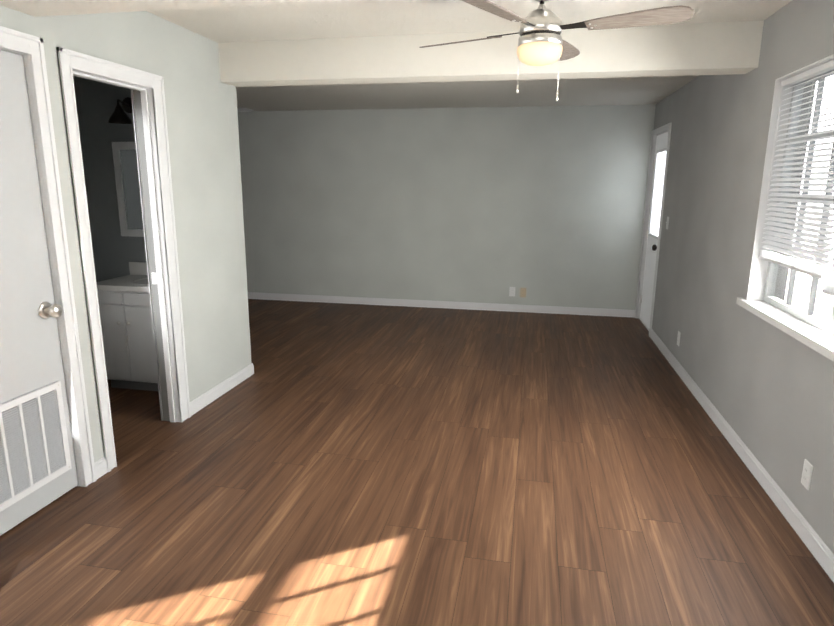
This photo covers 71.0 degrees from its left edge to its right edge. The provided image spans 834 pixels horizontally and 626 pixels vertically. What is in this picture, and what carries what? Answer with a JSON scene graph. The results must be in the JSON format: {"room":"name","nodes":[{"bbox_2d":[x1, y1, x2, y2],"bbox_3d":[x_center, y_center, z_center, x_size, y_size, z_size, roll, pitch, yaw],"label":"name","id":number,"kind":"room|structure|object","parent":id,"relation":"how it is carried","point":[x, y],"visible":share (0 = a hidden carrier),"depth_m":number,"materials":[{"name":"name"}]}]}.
{"room":"empty living room","nodes":[
{"label":"empty living room","id":0,"kind":"room"},
{"bbox_2d":[73,76,146,281],"bbox_3d":[-3.086,-0.861,4.721,3.330,2.620,0.120,3,13,11],"label":"wall","id":1,"kind":"structure","parent":0,"point":[115,252],"depth_m":4.45,"materials":[{"name":"paint"}]},
{"bbox_2d":[108,97,132,123],"bbox_3d":[-2.136,-1.470,4.220,0.156,0.190,0.204,3,13,11],"label":"sconce","id":2,"kind":"object","parent":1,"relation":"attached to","point":[118,116],"visible":1,"depth_m":4.19,"materials":[{"name":"brown metal"}]},
{"bbox_2d":[112,142,143,236],"bbox_3d":[-1.934,-0.920,4.383,0.690,0.700,0.046,3,13,11],"label":"mirror","id":3,"kind":"object","parent":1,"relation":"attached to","point":[127,186],"visible":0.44,"depth_m":4.41,"materials":[{"name":"white mirror"}]},
{"bbox_2d":[0,5,251,462],"bbox_3d":[-1.951,-0.171,1.651,0.120,2.620,5.850,3,13,11],"label":"wall","id":4,"kind":"structure","parent":0,"point":[202,118],"depth_m":3.77,"materials":[{"name":"grey paint"}]},
{"bbox_2d":[0,50,77,535],"bbox_3d":[-1.761,-0.040,2.377,0.113,2.029,0.752,3,13,11],"label":"closet door","id":5,"kind":"structure","parent":4,"relation":"in","point":[38,471],"depth_m":2.60,"materials":[{"name":"grey wood"}]},
{"bbox_2d":[0,26,95,486],"bbox_3d":[-1.806,-0.077,2.378,0.139,2.125,0.900,3,13,11],"label":"trim","id":6,"kind":"structure","parent":4,"relation":"attached to","point":[29,48],"depth_m":2.71,"materials":[{"name":"white wood"}]},
{"bbox_2d":[56,47,190,471],"bbox_3d":[-1.635,-0.266,3.270,0.158,2.110,0.775,3,13,11],"label":"door frame","id":7,"kind":"structure","parent":4,"relation":"attached to","point":[151,137],"depth_m":3.40,"materials":[{"name":"white wood"}]},
{"bbox_2d":[152,273,157,283],"bbox_3d":[-1.607,-0.212,3.581,0.035,0.070,0.002,3,13,11],"label":"strike plate","id":8,"kind":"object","parent":7,"relation":"attached to","point":[154,278],"depth_m":3.58,"materials":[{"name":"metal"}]},
{"bbox_2d":[190,363,253,415],"bbox_3d":[-1.415,0.546,4.281,0.013,0.090,0.905,3,13,11],"label":"baseboard","id":9,"kind":"structure","parent":4,"relation":"attached to","point":[215,393],"depth_m":4.22,"materials":[{"name":"white wood"}]},
{"bbox_2d":[0,0,340,16],"bbox_3d":[-0.386,-0.974,0.227,3.408,0.410,4.070,3,13,11],"label":"ceiling","id":10,"kind":"structure","parent":0,"point":[37,8],"depth_m":2.36,"materials":[{"name":"white paint"}]},
{"bbox_2d":[0,299,833,625],"bbox_3d":[-1.642,0.854,3.323,7.258,0.100,9.140,3,13,11],"label":"floor","id":11,"kind":"structure","parent":0,"point":[348,465],"depth_m":2.86,"materials":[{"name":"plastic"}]},
{"bbox_2d":[96,262,158,390],"bbox_3d":[-1.916,0.108,4.356,0.778,0.903,0.508,3,13,11],"label":"bathroom vanity","id":12,"kind":"object","parent":11,"relation":"on","point":[127,327],"visible":0.4,"depth_m":4.17,"materials":[{"name":"white wood"}]},
{"bbox_2d":[237,105,655,309],"bbox_3d":[-0.860,-1.423,7.329,7.058,2.620,0.200,3,13,11],"label":"wall","id":13,"kind":"structure","parent":0,"point":[544,205],"depth_m":7.00,"materials":[{"name":"grey paint"}]},
{"bbox_2d":[248,292,634,317],"bbox_3d":[-0.792,-0.160,7.482,6.858,0.090,0.013,3,13,11],"label":"baseboard","id":14,"kind":"structure","parent":13,"relation":"attached to","point":[464,305],"depth_m":7.25,"materials":[{"name":"white wood"}]},
{"bbox_2d":[509,287,514,295],"bbox_3d":[1.153,-0.258,7.067,0.070,0.115,0.010,3,13,11],"label":"outlet","id":15,"kind":"object","parent":13,"relation":"attached to","point":[511,291],"visible":1,"depth_m":7.07,"materials":[{"name":"white plastic"}]},
{"bbox_2d":[520,288,525,296],"bbox_3d":[1.280,-0.246,7.044,0.070,0.115,0.010,3,13,11],"label":"wall outlet","id":16,"kind":"object","parent":13,"relation":"attached to","point":[522,292],"visible":1,"depth_m":7.04,"materials":[{"name":"beige plastic"}]},
{"bbox_2d":[236,75,699,110],"bbox_3d":[-1.054,-2.248,5.573,6.858,0.250,2.890,3,13,11],"label":"ceiling","id":17,"kind":"structure","parent":0,"point":[652,90],"depth_m":5.72,"materials":[{"name":"white paint"}]},
{"bbox_2d":[237,108,253,111],"bbox_3d":[-2.171,-2.438,7.027,0.340,0.024,0.220,3,13,11],"label":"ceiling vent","id":18,"kind":"object","parent":17,"relation":"in","point":[243,110],"visible":0.56,"depth_m":6.97,"materials":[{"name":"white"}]},
{"bbox_2d":[147,0,791,42],"bbox_3d":[0.163,-1.681,2.899,3.408,0.180,1.560,3,13,11],"label":"ceiling","id":19,"kind":"structure","parent":0,"point":[320,20],"depth_m":3.31,"materials":[{"name":"white paint"}]},
{"bbox_2d":[419,0,693,100],"bbox_3d":[0.590,-1.283,2.785,1.253,0.540,1.243,3,13,11],"label":"ceiling fan","id":20,"kind":"object","parent":19,"relation":"hanging from","point":[541,42],"visible":1,"depth_m":2.67,"materials":[{"name":"silver metal"}]},
{"bbox_2d":[652,0,833,553],"bbox_3d":[1.830,-0.299,2.364,0.200,2.620,9.140,3,13,11],"label":"wall","id":21,"kind":"structure","parent":0,"point":[766,388],"depth_m":3.51,"materials":[{"name":"grey paint"}]},
{"bbox_2d":[218,21,763,86],"bbox_3d":[0.335,-1.746,3.778,3.408,0.430,0.220,3,13,11],"label":"header","id":22,"kind":"object","parent":21,"relation":"attached to","point":[723,48],"visible":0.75,"depth_m":3.69,"materials":[{"name":"beige paint"}]},
{"bbox_2d":[635,123,671,336],"bbox_3d":[2.579,-0.869,6.168,0.219,2.095,0.910,3,13,11],"label":"door frame","id":23,"kind":"structure","parent":21,"relation":"attached to","point":[655,133],"depth_m":6.42,"materials":[{"name":"white wood"}]},
{"bbox_2d":[640,132,667,327],"bbox_3d":[2.511,-0.851,6.193,0.135,2.024,0.806,3,13,11],"label":"entry door","id":24,"kind":"structure","parent":21,"relation":"in","point":[654,217],"depth_m":6.30,"materials":[{"name":"white wood"}]},
{"bbox_2d":[677,331,680,345],"bbox_3d":[2.178,0.213,4.869,0.010,0.115,0.070,3,13,11],"label":"electrical outlet","id":25,"kind":"object","parent":21,"relation":"attached to","point":[678,338],"visible":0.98,"depth_m":4.85,"materials":[{"name":"white plastic"}]},
{"bbox_2d":[650,329,833,582],"bbox_3d":[1.626,1.028,2.215,0.013,0.090,7.815,3,13,11],"label":"baseboard","id":26,"kind":"structure","parent":21,"relation":"attached to","point":[818,548],"depth_m":3.03,"materials":[{"name":"white wood"}]},
{"bbox_2d":[736,54,833,361],"bbox_3d":[1.804,-0.464,2.447,0.161,1.245,1.840,3,13,11],"label":"window","id":27,"kind":"structure","parent":21,"relation":"in","point":[816,339],"depth_m":3.11,"materials":[{"name":"white wood"}]},
{"bbox_2d":[759,59,833,278],"bbox_3d":[1.881,-0.693,2.854,0.054,0.948,0.765,3,13,11],"label":"window blinds","id":28,"kind":"object","parent":27,"relation":"attached to","point":[811,269],"visible":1,"depth_m":2.85,"materials":[{"name":"white plastic"}]},
{"bbox_2d":[822,229,833,296],"bbox_3d":[1.715,-0.487,2.048,0.054,1.003,0.880,3,13,11],"label":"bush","id":29,"kind":"object","parent":27,"relation":"attached to","point":[828,289],"visible":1,"depth_m":2.53,"materials":[{"name":"white"}]},
{"bbox_2d":[801,459,812,489],"bbox_3d":[1.711,0.710,2.568,0.010,0.115,0.070,3,13,11],"label":"electrical outlet","id":30,"kind":"object","parent":21,"relation":"attached to","point":[807,473],"visible":1,"depth_m":2.56,"materials":[{"name":"white plastic"}]},
{"label":"outside","id":31,"kind":"structure","parent":0,"visible":0},
{"bbox_2d":[784,247,833,320],"bbox_3d":[9.482,1.020,3.428,14.542,0.100,26.000,3,13,11],"label":"ground","id":32,"kind":"structure","parent":31,"point":[820,293],"depth_m":9.01,"materials":[{"name":"grey"}]}
]}

